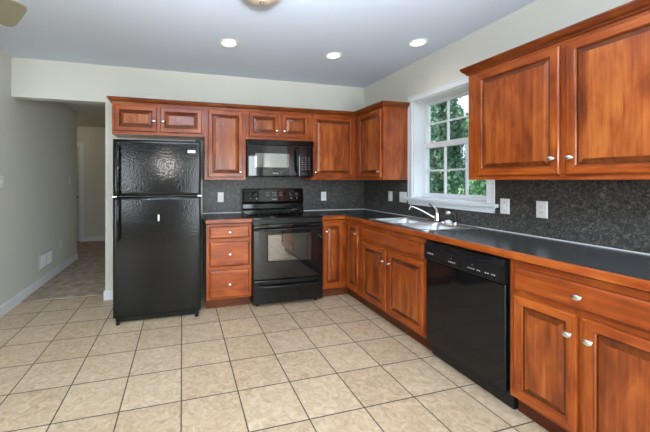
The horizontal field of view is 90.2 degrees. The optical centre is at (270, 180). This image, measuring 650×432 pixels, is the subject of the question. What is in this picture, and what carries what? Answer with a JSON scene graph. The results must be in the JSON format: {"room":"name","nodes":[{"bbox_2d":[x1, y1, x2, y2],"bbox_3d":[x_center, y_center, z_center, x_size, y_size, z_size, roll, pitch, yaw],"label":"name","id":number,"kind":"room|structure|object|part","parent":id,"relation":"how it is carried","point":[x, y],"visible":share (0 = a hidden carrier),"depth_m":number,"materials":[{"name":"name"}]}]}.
{"room":"kitchen","nodes":[
{"label":"kitchen","id":0,"kind":"room"},
{"bbox_2d":[0,49,76,305],"bbox_3d":[-2.856,0.028,3.795,0.120,2.559,3.056,0,0,-15],"label":"wall","id":1,"kind":"structure","parent":0,"point":[38,139],"depth_m":3.71,"materials":[{"name":"white paint"}]},
{"bbox_2d":[0,176,2,187],"bbox_3d":[-2.581,0.019,3.064,0.016,0.116,0.072,0,0,-15],"label":"light switch","id":2,"kind":"object","parent":1,"relation":"attached to","point":[1,177],"visible":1,"depth_m":3.06,"materials":[{"name":"white plastic"}]},
{"bbox_2d":[0,253,77,317],"bbox_3d":[-2.791,1.255,3.813,0.014,0.104,3.056,0,0,-15],"label":"baseboard","id":3,"kind":"structure","parent":1,"relation":"attached to","point":[14,301],"depth_m":3.71,"materials":[{"name":"white paint"}]},
{"bbox_2d":[38,248,52,270],"bbox_3d":[-2.863,1.010,4.068,0.009,0.195,0.415,0,0,-15],"label":"air vent","id":4,"kind":"object","parent":1,"relation":"in","point":[45,259],"visible":1,"depth_m":4.05,"materials":[{"name":"white metal"}]},
{"bbox_2d":[63,102,104,126],"bbox_3d":[-3.655,-1.213,5.059,3.100,0.159,3.780,0,0,-15],"label":"ceiling","id":5,"kind":"structure","parent":0,"point":[88,115],"depth_m":5.44,"materials":[{"name":"white paint"}]},
{"bbox_2d":[77,126,104,236],"bbox_3d":[-3.721,0.087,4.958,3.160,2.441,3.860,0,0,-15],"label":"wall","id":6,"kind":"structure","parent":0,"point":[93,138],"depth_m":6.82,"materials":[{"name":"white paint"}]},
{"bbox_2d":[77,142,83,241],"bbox_3d":[-4.476,0.250,6.670,1.050,2.115,0.158,0,0,-15],"label":"door","id":7,"kind":"structure","parent":6,"relation":"in","point":[80,145],"depth_m":6.75,"materials":[{"name":"grey paint"}]},
{"bbox_2d":[84,236,104,241],"bbox_3d":[-3.381,1.255,6.924,1.195,0.104,0.014,0,0,-15],"label":"baseboard","id":8,"kind":"structure","parent":6,"relation":"attached to","point":[93,238],"depth_m":6.82,"materials":[{"name":"white paint"}]},
{"bbox_2d":[11,57,363,290],"bbox_3d":[-0.608,0.028,3.881,4.257,2.559,0.120,0,0,-15],"label":"wall","id":9,"kind":"structure","parent":0,"point":[31,79],"depth_m":3.58,"materials":[{"name":"white paint"}]},
{"bbox_2d":[105,290,112,299],"bbox_3d":[-1.708,1.255,3.506,0.198,0.104,0.014,0,0,-15],"label":"baseboard","id":10,"kind":"structure","parent":9,"relation":"attached to","point":[108,293],"depth_m":3.48,"materials":[{"name":"white paint"}]},
{"bbox_2d":[112,102,204,140],"bbox_3d":[-1.193,-0.625,3.466,0.914,0.320,0.364,0,0,-15],"label":"upper cabinet","id":11,"kind":"object","parent":9,"relation":"attached to","point":[129,120],"visible":1,"depth_m":3.33,"materials":[{"name":"brown wood"}]},
{"bbox_3d":[-1.378,-0.629,3.265,0.402,0.263,0.019,0,0,-15],"label":"door","id":12,"kind":"part","parent":11,"relation":"part of","materials":[{"name":"brown wood"}]},
{"bbox_3d":[-1.378,-0.629,3.264,0.293,0.154,0.014,0,0,-15],"label":"panel","id":13,"kind":"part","parent":11,"relation":"part of","materials":[{"name":"brown wood"}]},
{"bbox_3d":[-0.948,-0.629,3.385,0.426,0.263,0.019,0,0,-15],"label":"door","id":14,"kind":"part","parent":11,"relation":"part of","materials":[{"name":"brown wood"}]},
{"bbox_3d":[-0.948,-0.629,3.383,0.317,0.154,0.014,0,0,-15],"label":"panel","id":15,"kind":"part","parent":11,"relation":"part of","materials":[{"name":"brown wood"}]},
{"bbox_2d":[107,96,409,116],"bbox_3d":[-0.103,-0.809,3.460,3.180,0.053,0.632,0,0,-9],"label":"crown molding","id":16,"kind":"structure","parent":11,"relation":"on","point":[111,99],"depth_m":3.47,"materials":[{"name":"brown wood"}]},
{"bbox_2d":[203,108,245,179],"bbox_3d":[-0.534,-0.394,3.649,0.451,0.782,0.364,0,0,-15],"label":"upper cabinet","id":17,"kind":"object","parent":9,"relation":"attached to","point":[224,141],"visible":1,"depth_m":3.50,"materials":[{"name":"brown wood"}]},
{"bbox_3d":[-0.497,-0.396,3.508,0.274,0.621,0.014,0,0,-15],"label":"panel","id":18,"kind":"part","parent":17,"relation":"part of","materials":[{"name":"brown wood"}]},
{"bbox_2d":[246,110,310,140],"bbox_3d":[0.063,-0.623,3.815,0.787,0.324,0.364,0,0,-15],"label":"upper cabinet","id":19,"kind":"object","parent":9,"relation":"attached to","point":[260,125],"visible":0.96,"depth_m":3.67,"materials":[{"name":"brown wood"}]},
{"bbox_3d":[-0.078,-0.625,3.626,0.345,0.271,0.019,0,0,-15],"label":"door","id":20,"kind":"part","parent":19,"relation":"part of","materials":[{"name":"brown wood"}]},
{"bbox_3d":[-0.077,-0.625,3.625,0.236,0.162,0.014,0,0,-15],"label":"panel","id":21,"kind":"part","parent":19,"relation":"part of","materials":[{"name":"brown wood"}]},
{"bbox_2d":[246,139,312,176],"bbox_3d":[0.077,-0.244,3.766,0.779,0.412,0.435,0,0,-15],"label":"microwave","id":22,"kind":"object","parent":19,"relation":"attached to","point":[264,158],"visible":0.97,"depth_m":3.60,"materials":[{"name":"black plastic"}]},
{"bbox_3d":[0.029,-0.215,3.594,0.592,0.352,0.032,0,0,-15],"label":"door","id":23,"kind":"part","parent":22,"relation":"part of","materials":[{"name":"black glass"}]},
{"bbox_3d":[0.296,-0.223,3.627,0.023,0.272,0.051,0,0,-15],"label":"handle","id":24,"kind":"part","parent":22,"relation":"part of","materials":[{"name":"black plastic"}]},
{"bbox_3d":[0.289,-0.625,3.728,0.337,0.271,0.019,0,0,-15],"label":"door","id":25,"kind":"part","parent":19,"relation":"part of","materials":[{"name":"brown wood"}]},
{"bbox_3d":[0.290,-0.625,3.727,0.228,0.162,0.014,0,0,-15],"label":"panel","id":26,"kind":"part","parent":19,"relation":"part of","materials":[{"name":"brown wood"}]},
{"bbox_2d":[203,177,363,212],"bbox_3d":[0.227,0.172,4.043,2.135,0.530,0.012,0,0,-15],"label":"backsplash","id":27,"kind":"structure","parent":9,"relation":"attached to","point":[340,194],"depth_m":4.07,"materials":[{"name":"stone"}]},
{"bbox_2d":[218,192,223,201],"bbox_3d":[-0.598,0.204,3.803,0.072,0.116,0.009,0,0,-15],"label":"outlet","id":28,"kind":"object","parent":27,"relation":"attached to","point":[220,194],"visible":1,"depth_m":3.80,"materials":[{"name":"white plastic"}]},
{"bbox_2d":[321,192,325,200],"bbox_3d":[0.689,0.210,4.160,0.072,0.116,0.009,0,0,-15],"label":"outlet","id":29,"kind":"object","parent":27,"relation":"attached to","point":[323,194],"visible":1,"depth_m":4.16,"materials":[{"name":"white plastic"}]},
{"bbox_2d":[302,114,355,179],"bbox_3d":[0.878,-0.394,4.040,0.902,0.782,0.364,0,0,-15],"label":"upper cabinet","id":30,"kind":"object","parent":9,"relation":"attached to","point":[333,137],"visible":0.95,"depth_m":3.85,"materials":[{"name":"brown wood"}]},
{"bbox_3d":[0.758,-0.396,3.856,0.423,0.615,0.014,0,0,-15],"label":"panel","id":31,"kind":"part","parent":30,"relation":"part of","materials":[{"name":"brown wood"}]},
{"bbox_2d":[0,0,536,87],"bbox_3d":[-0.952,-1.321,0.361,6.800,0.140,6.720,0,0,-15],"label":"ceiling","id":32,"kind":"structure","parent":0,"point":[283,40],"depth_m":2.73,"materials":[{"name":"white paint"}]},
{"bbox_2d":[0,0,26,26],"bbox_3d":[-1.699,-1.042,1.180,1.231,0.418,1.231,0,0,-15],"label":"ceiling fan","id":33,"kind":"object","parent":32,"relation":"hanging from","point":[12,12],"visible":1,"depth_m":1.71,"materials":[{"name":"brown metal"}]},
{"bbox_2d":[219,39,238,47],"bbox_3d":[-0.382,-1.302,2.917,0.182,0.118,0.182,0,0,-15],"label":"recessed light","id":34,"kind":"object","parent":32,"relation":"in","point":[230,43],"visible":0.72,"depth_m":2.94,"materials":[{"name":"white plastic"}]},
{"bbox_2d":[246,0,278,5],"bbox_3d":[-0.056,-1.170,1.995,0.356,0.161,0.356,0,0,-15],"label":"flush ceiling light","id":35,"kind":"object","parent":32,"relation":"attached to","point":[254,2],"visible":1,"depth_m":2.02,"materials":[{"name":"white glass"}]},
{"bbox_2d":[324,52,342,58],"bbox_3d":[0.629,-1.302,3.209,0.182,0.118,0.182,0,0,-15],"label":"recessed light","id":36,"kind":"object","parent":32,"relation":"in","point":[332,55],"visible":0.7,"depth_m":3.23,"materials":[{"name":"white plastic"}]},
{"bbox_2d":[407,38,428,46],"bbox_3d":[1.339,-1.302,2.907,0.182,0.118,0.182,0,0,-15],"label":"recessed light","id":37,"kind":"object","parent":32,"relation":"in","point":[418,42],"visible":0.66,"depth_m":2.92,"materials":[{"name":"white plastic"}]},
{"bbox_2d":[0,241,548,431],"bbox_3d":[-1.495,1.354,2.172,6.720,0.106,10.500,0,0,-15],"label":"floor","id":38,"kind":"structure","parent":0,"point":[333,363],"depth_m":2.17,"materials":[{"name":"beige tile"}]},
{"bbox_2d":[112,139,200,325],"bbox_3d":[-1.127,0.460,3.264,0.783,1.694,0.732,0,0,-15],"label":"refrigerator","id":39,"kind":"object","parent":38,"relation":"on","point":[157,264],"visible":1,"depth_m":2.96,"materials":[{"name":"black metal"}]},
{"bbox_3d":[-1.362,0.353,2.850,0.025,0.388,0.060,0,0,-15],"label":"handle","id":40,"kind":"part","parent":39,"relation":"part of","materials":[{"name":"black plastic"}]},
{"bbox_3d":[-1.362,-0.089,2.850,0.025,0.450,0.059,0,0,-15],"label":"handle","id":41,"kind":"part","parent":39,"relation":"part of","materials":[{"name":"black plastic"}]},
{"bbox_3d":[-1.054,0.702,2.999,0.775,1.094,0.069,0,0,-15],"label":"door","id":42,"kind":"part","parent":39,"relation":"part of","materials":[{"name":"black metal"}]},
{"bbox_3d":[-1.054,-0.113,2.999,0.775,0.515,0.069,0,0,-15],"label":"freezer door","id":43,"kind":"part","parent":39,"relation":"part of","materials":[{"name":"black metal"}]},
{"bbox_2d":[203,220,250,308],"bbox_3d":[-0.494,0.876,3.504,0.458,0.862,0.636,0,0,-15],"label":"base cabinet","id":44,"kind":"object","parent":38,"relation":"on","point":[226,246],"visible":0.99,"depth_m":3.23,"materials":[{"name":"brown wood"}]},
{"bbox_2d":[202,212,251,223],"bbox_3d":[-0.499,0.411,3.512,0.468,0.048,0.622,0,0,-15],"label":"countertop","id":45,"kind":"structure","parent":44,"relation":"on","point":[226,217],"depth_m":3.27,"materials":[{"name":"stone"}]},
{"bbox_3d":[-0.417,1.047,3.235,0.401,0.276,0.020,0,0,-15],"label":"drawer","id":46,"kind":"part","parent":44,"relation":"part of","materials":[{"name":"brown wood"}]},
{"bbox_3d":[-0.417,0.747,3.235,0.401,0.248,0.020,0,0,-15],"label":"drawer","id":47,"kind":"part","parent":44,"relation":"part of","materials":[{"name":"brown wood"}]},
{"bbox_3d":[-0.417,0.527,3.235,0.401,0.124,0.020,0,0,-15],"label":"drawer","id":48,"kind":"part","parent":44,"relation":"part of","materials":[{"name":"brown wood"}]},
{"bbox_2d":[242,188,322,305],"bbox_3d":[0.115,0.706,3.626,0.773,1.203,0.698,0,0,-15],"label":"stove","id":49,"kind":"object","parent":38,"relation":"on","point":[287,240],"visible":0.97,"depth_m":3.37,"materials":[{"name":"black metal"}]},
{"bbox_3d":[0.038,0.185,3.903,0.741,0.147,0.024,0,0,-15],"label":"control panel","id":50,"kind":"part","parent":49,"relation":"part of","materials":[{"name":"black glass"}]},
{"bbox_2d":[243,211,322,219],"bbox_3d":[0.116,0.395,3.623,0.773,0.023,0.575,0,0,-15],"label":"cooktop","id":51,"kind":"object","parent":49,"relation":"in","point":[255,215],"depth_m":3.48,"materials":[{"name":"black metal"}]},
{"bbox_3d":[0.187,0.430,3.366,0.761,0.041,0.016,0,0,-15],"label":"vent trim","id":52,"kind":"part","parent":49,"relation":"part of","materials":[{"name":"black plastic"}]},
{"bbox_3d":[0.189,1.152,3.360,0.765,0.241,0.029,0,0,-15],"label":"storage drawer","id":53,"kind":"part","parent":49,"relation":"part of","materials":[{"name":"black metal"}]},
{"bbox_3d":[0.189,0.740,3.359,0.765,0.565,0.030,0,0,-15],"label":"oven door","id":54,"kind":"part","parent":49,"relation":"part of","materials":[{"name":"black glass"}]},
{"bbox_3d":[0.201,0.507,3.317,0.755,0.025,0.058,0,0,-15],"label":"oven handle","id":55,"kind":"part","parent":49,"relation":"part of","materials":[{"name":"black metal"}]},
{"bbox_3d":[0.197,1.090,3.327,0.681,0.037,0.053,0,0,-15],"label":"drawer handle","id":56,"kind":"part","parent":49,"relation":"part of","materials":[{"name":"black metal"}]},
{"bbox_2d":[322,219,365,305],"bbox_3d":[0.946,0.876,3.767,0.890,0.862,0.899,0,0,-15],"label":"base cabinet","id":57,"kind":"object","parent":38,"relation":"on","point":[341,238],"visible":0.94,"depth_m":3.53,"materials":[{"name":"brown wood"}]},
{"bbox_3d":[0.692,0.821,3.543,0.228,0.703,0.019,0,0,-15],"label":"door","id":58,"kind":"part","parent":57,"relation":"part of","materials":[{"name":"brown wood"}]},
{"bbox_3d":[0.692,0.821,3.541,0.131,0.606,0.014,0,0,-15],"label":"panel","id":59,"kind":"part","parent":57,"relation":"part of","materials":[{"name":"brown wood"}]},
{"bbox_3d":[0.698,0.824,3.564,0.303,0.757,0.018,0,0,-15],"label":"frame","id":60,"kind":"part","parent":57,"relation":"part of","materials":[{"name":"brown wood"}]},
{"bbox_3d":[0.877,0.821,3.443,0.014,0.606,0.121,0,0,-15],"label":"panel","id":61,"kind":"part","parent":57,"relation":"part of","materials":[{"name":"brown wood"}]},
{"bbox_3d":[0.894,0.824,3.457,0.018,0.757,0.330,0,0,-15],"label":"frame","id":62,"kind":"part","parent":57,"relation":"part of","materials":[{"name":"brown wood"}]},
{"bbox_3d":[0.878,0.821,3.443,0.019,0.703,0.218,0,0,-15],"label":"door","id":63,"kind":"part","parent":57,"relation":"part of","materials":[{"name":"brown wood"}]},
{"bbox_2d":[303,209,649,291],"bbox_3d":[1.245,0.411,2.683,0.897,0.048,3.151,0,0,-15],"label":"countertop","id":64,"kind":"structure","parent":57,"relation":"on","point":[627,268],"depth_m":1.81,"materials":[{"name":"stone"}]},
{"bbox_2d":[369,217,477,230],"bbox_3d":[1.335,0.473,2.905,0.543,0.172,0.800,0,0,-15],"label":"sink","id":65,"kind":"object","parent":64,"relation":"in","point":[421,224],"visible":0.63,"depth_m":2.88,"materials":[{"name":"silver metal"}]},
{"bbox_3d":[1.250,0.473,3.072,0.396,0.172,0.360,0,0,-15],"label":"bowl","id":66,"kind":"part","parent":65,"relation":"part of","materials":[{"name":"silver metal"}]},
{"bbox_3d":[1.353,0.473,2.701,0.396,0.172,0.337,0,0,-15],"label":"bowl","id":67,"kind":"part","parent":65,"relation":"part of","materials":[{"name":"silver metal"}]},
{"bbox_2d":[446,211,457,224],"bbox_3d":[1.585,0.331,2.800,0.098,0.113,0.042,0,0,32],"label":"sprayer","id":68,"kind":"object","parent":65,"relation":"on","point":[453,214],"visible":1,"depth_m":2.78,"materials":[{"name":"silver metal"}]},
{"bbox_2d":[408,203,444,222],"bbox_3d":[1.494,0.305,3.031,0.329,0.164,0.132,0,0,43],"label":"faucet","id":69,"kind":"object","parent":64,"relation":"on","point":[436,217],"visible":0.98,"depth_m":2.99,"materials":[{"name":"silver metal"}]},
{"bbox_3d":[1.436,0.305,3.041,0.235,0.114,0.022,0,0,28],"label":"spout","id":70,"kind":"part","parent":69,"relation":"part of","materials":[{"name":"silver metal"}]},
{"bbox_3d":[1.539,0.265,3.017,0.031,0.084,0.105,0,0,-15],"label":"lever","id":71,"kind":"part","parent":69,"relation":"part of","materials":[{"name":"silver metal"}]},
{"bbox_2d":[361,223,431,350],"bbox_3d":[1.313,0.876,2.921,0.635,0.862,0.926,0,0,-15],"label":"base cabinet","id":72,"kind":"object","parent":38,"relation":"on","point":[393,263],"visible":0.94,"depth_m":2.73,"materials":[{"name":"brown wood"}]},
{"bbox_3d":[0.981,0.904,3.065,0.014,0.448,0.293,0,0,-15],"label":"panel","id":73,"kind":"part","parent":72,"relation":"part of","materials":[{"name":"brown wood"}]},
{"bbox_3d":[0.983,0.904,3.065,0.019,0.553,0.398,0,0,-15],"label":"door","id":74,"kind":"part","parent":72,"relation":"part of","materials":[{"name":"brown wood"}]},
{"bbox_3d":[1.045,0.539,2.841,0.020,0.116,0.863,0,0,-15],"label":"false drawer","id":75,"kind":"part","parent":72,"relation":"part of","materials":[{"name":"brown wood"}]},
{"bbox_3d":[1.101,0.904,2.636,0.014,0.448,0.332,0,0,-15],"label":"panel","id":76,"kind":"part","parent":72,"relation":"part of","materials":[{"name":"brown wood"}]},
{"bbox_3d":[1.102,0.904,2.636,0.019,0.553,0.437,0,0,-15],"label":"door","id":77,"kind":"part","parent":72,"relation":"part of","materials":[{"name":"brown wood"}]},
{"bbox_2d":[425,239,518,409],"bbox_3d":[1.520,0.873,2.171,0.609,0.868,0.622,0,0,-15],"label":"dishwasher","id":78,"kind":"object","parent":38,"relation":"on","point":[468,290],"visible":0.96,"depth_m":2.01,"materials":[{"name":"black plastic"}]},
{"bbox_3d":[1.250,0.519,2.097,0.046,0.136,0.606,0,0,-15],"label":"control panel","id":79,"kind":"part","parent":78,"relation":"part of","materials":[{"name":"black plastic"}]},
{"bbox_3d":[1.255,0.893,2.099,0.034,0.604,0.606,0,0,-15],"label":"door panel","id":80,"kind":"part","parent":78,"relation":"part of","materials":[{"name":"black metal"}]},
{"bbox_3d":[1.315,1.252,2.113,0.036,0.102,0.614,0,0,-15],"label":"toe panel","id":81,"kind":"part","parent":78,"relation":"part of","materials":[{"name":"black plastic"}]},
{"bbox_2d":[510,259,649,431],"bbox_3d":[1.695,0.876,1.543,0.636,0.862,0.673,0,0,-15],"label":"base cabinet","id":82,"kind":"object","parent":38,"relation":"on","point":[580,345],"visible":0.97,"depth_m":1.48,"materials":[{"name":"brown wood"}]},
{"bbox_3d":[1.381,0.905,1.622,0.014,0.446,0.191,0,0,-15],"label":"panel","id":83,"kind":"part","parent":82,"relation":"part of","materials":[{"name":"brown wood"}]},
{"bbox_3d":[1.383,0.905,1.623,0.019,0.551,0.296,0,0,-15],"label":"door","id":84,"kind":"part","parent":82,"relation":"part of","materials":[{"name":"brown wood"}]},
{"bbox_3d":[1.391,0.725,1.503,0.028,0.028,0.038,0,0,-15],"label":"knob","id":85,"kind":"part","parent":82,"relation":"part of","materials":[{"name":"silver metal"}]},
{"bbox_3d":[1.401,0.538,1.464,0.028,0.028,0.038,0,0,-15],"label":"knob","id":86,"kind":"part","parent":82,"relation":"part of","materials":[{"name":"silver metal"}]},
{"bbox_3d":[1.425,0.538,1.470,0.020,0.122,0.612,0,0,-15],"label":"drawer","id":87,"kind":"part","parent":82,"relation":"part of","materials":[{"name":"brown wood"}]},
{"bbox_3d":[1.413,0.725,1.426,0.028,0.028,0.038,0,0,-15],"label":"knob","id":88,"kind":"part","parent":82,"relation":"part of","materials":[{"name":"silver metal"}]},
{"bbox_3d":[1.467,0.905,1.318,0.019,0.551,0.296,0,0,-15],"label":"door","id":89,"kind":"part","parent":82,"relation":"part of","materials":[{"name":"brown wood"}]},
{"bbox_3d":[1.466,0.905,1.318,0.014,0.446,0.191,0,0,-15],"label":"panel","id":90,"kind":"part","parent":82,"relation":"part of","materials":[{"name":"brown wood"}]},
{"bbox_2d":[364,0,632,106],"bbox_3d":[2.244,0.028,1.185,0.200,2.559,6.600,0,0,-15],"label":"wall","id":91,"kind":"structure","parent":0,"point":[540,18],"depth_m":2.61,"materials":[{"name":"white paint"}]},
{"bbox_2d":[356,106,407,179],"bbox_3d":[1.250,-0.394,3.710,0.364,0.782,0.568,0,0,-15],"label":"upper cabinet","id":92,"kind":"object","parent":91,"relation":"attached to","point":[382,132],"visible":1,"depth_m":3.47,"materials":[{"name":"brown wood"}]},
{"bbox_3d":[1.117,-0.396,3.646,0.014,0.621,0.346,0,0,-15],"label":"panel","id":93,"kind":"part","parent":92,"relation":"part of","materials":[{"name":"brown wood"}]},
{"bbox_3d":[1.119,-0.396,3.646,0.019,0.730,0.455,0,0,-15],"label":"door","id":94,"kind":"part","parent":92,"relation":"part of","materials":[{"name":"brown wood"}]},
{"bbox_3d":[1.130,-0.394,3.677,0.018,0.782,0.568,0,0,-15],"label":"frame","id":95,"kind":"part","parent":92,"relation":"part of","materials":[{"name":"brown wood"}]},
{"bbox_2d":[404,76,498,212],"bbox_3d":[1.710,-0.319,3.013,0.252,1.163,1.057,0,0,-15],"label":"window","id":96,"kind":"structure","parent":91,"relation":"in","point":[419,109],"depth_m":3.21,"materials":[{"name":"white paint"}]},
{"bbox_3d":[1.789,-0.576,3.041,0.030,0.487,0.843,0,0,-15],"label":"sash","id":97,"kind":"part","parent":96,"relation":"part of","materials":[{"name":"white paint"}]},
{"bbox_3d":[1.755,-0.104,3.032,0.033,0.567,0.843,0,0,-15],"label":"sash","id":98,"kind":"part","parent":96,"relation":"part of","materials":[{"name":"white paint"}]},
{"bbox_2d":[364,180,649,253],"bbox_3d":[1.683,0.218,2.811,0.012,0.439,3.164,0,0,-15],"label":"backsplash","id":99,"kind":"structure","parent":91,"relation":"attached to","point":[605,213],"depth_m":2.05,"materials":[{"name":"stone"}]},
{"bbox_2d":[388,191,391,200],"bbox_3d":[1.403,0.190,3.766,0.016,0.116,0.072,0,0,-15],"label":"light switch","id":100,"kind":"object","parent":99,"relation":"attached to","point":[389,192],"visible":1,"depth_m":3.76,"materials":[{"name":"white plastic"}]},
{"bbox_2d":[399,192,406,202],"bbox_3d":[1.463,0.190,3.550,0.016,0.116,0.118,0,0,-15],"label":"light switch","id":101,"kind":"object","parent":99,"relation":"attached to","point":[402,195],"visible":0.93,"depth_m":3.55,"materials":[{"name":"white plastic"}]},
{"bbox_2d":[500,198,509,213],"bbox_3d":[1.773,0.199,2.429,0.016,0.116,0.072,0,0,-15],"label":"light switch","id":102,"kind":"object","parent":99,"relation":"attached to","point":[504,203],"visible":1,"depth_m":2.43,"materials":[{"name":"white plastic"}]},
{"bbox_2d":[536,201,547,218],"bbox_3d":[1.846,0.201,2.180,0.009,0.116,0.072,0,0,-15],"label":"outlet","id":103,"kind":"object","parent":99,"relation":"attached to","point":[541,206],"visible":1,"depth_m":2.17,"materials":[{"name":"white plastic"}]},
{"bbox_2d":[460,0,649,75],"bbox_3d":[1.774,-0.809,1.832,0.356,0.053,1.312,0,0,-15],"label":"crown molding","id":104,"kind":"structure","parent":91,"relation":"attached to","point":[633,7],"depth_m":1.76,"materials":[{"name":"brown wood"}]},
{"bbox_2d":[469,9,649,179],"bbox_3d":[1.771,-0.394,1.832,0.364,0.782,1.229,0,0,-15],"label":"upper cabinet","id":105,"kind":"object","parent":91,"relation":"attached to","point":[577,107],"visible":1,"depth_m":1.74,"materials":[{"name":"brown wood"}]},
{"bbox_3d":[1.557,-0.395,2.058,0.014,0.619,0.425,0,0,-15],"label":"panel","id":106,"kind":"part","parent":105,"relation":"part of","materials":[{"name":"brown wood"}]},
{"bbox_3d":[1.559,-0.395,2.059,0.019,0.728,0.534,0,0,-15],"label":"door","id":107,"kind":"part","parent":105,"relation":"part of","materials":[{"name":"brown wood"}]},
{"bbox_3d":[1.598,-0.123,1.826,0.028,0.028,0.038,0,0,-15],"label":"knob","id":108,"kind":"part","parent":105,"relation":"part of","materials":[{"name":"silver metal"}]},
{"bbox_3d":[1.623,-0.123,1.739,0.028,0.028,0.038,0,0,-15],"label":"knob","id":109,"kind":"part","parent":105,"relation":"part of","materials":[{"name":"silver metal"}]},
{"bbox_3d":[1.709,-0.395,1.517,0.019,0.728,0.534,0,0,-15],"label":"door","id":110,"kind":"part","parent":105,"relation":"part of","materials":[{"name":"brown wood"}]},
{"bbox_3d":[1.708,-0.395,1.517,0.014,0.619,0.425,0,0,-15],"label":"panel","id":111,"kind":"part","parent":105,"relation":"part of","materials":[{"name":"brown wood"}]},
{"label":"outside","id":112,"kind":"structure","parent":0,"visible":0},
{"bbox_3d":[7.173,1.957,9.608,13.800,0.200,25.000,0,0,-15],"label":"floor","id":113,"kind":"structure","parent":112,"visible":0},
{"bbox_2d":[430,97,467,191],"bbox_3d":[5.466,-1.074,10.217,2.588,5.906,2.499,0,0,26],"label":"evergreen tree","id":114,"kind":"object","parent":113,"relation":"on","point":[459,97],"visible":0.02,"depth_m":9.98,"materials":[{"name":"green plant"}]},
{"bbox_2d":[429,99,469,194],"bbox_3d":[3.998,-0.730,7.601,1.856,5.217,1.806,0,0,-10],"label":"evergreen tree","id":115,"kind":"object","parent":113,"relation":"on","point":[436,155],"visible":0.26,"depth_m":7.23,"materials":[{"name":"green plant"}]},
{"bbox_2d":[456,113,485,195],"bbox_3d":[4.136,-0.585,5.644,1.871,4.928,1.764,0,0,-12],"label":"evergreen tree","id":116,"kind":"object","parent":113,"relation":"on","point":[473,184],"visible":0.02,"depth_m":5.65,"materials":[{"name":"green plant"}]}
]}

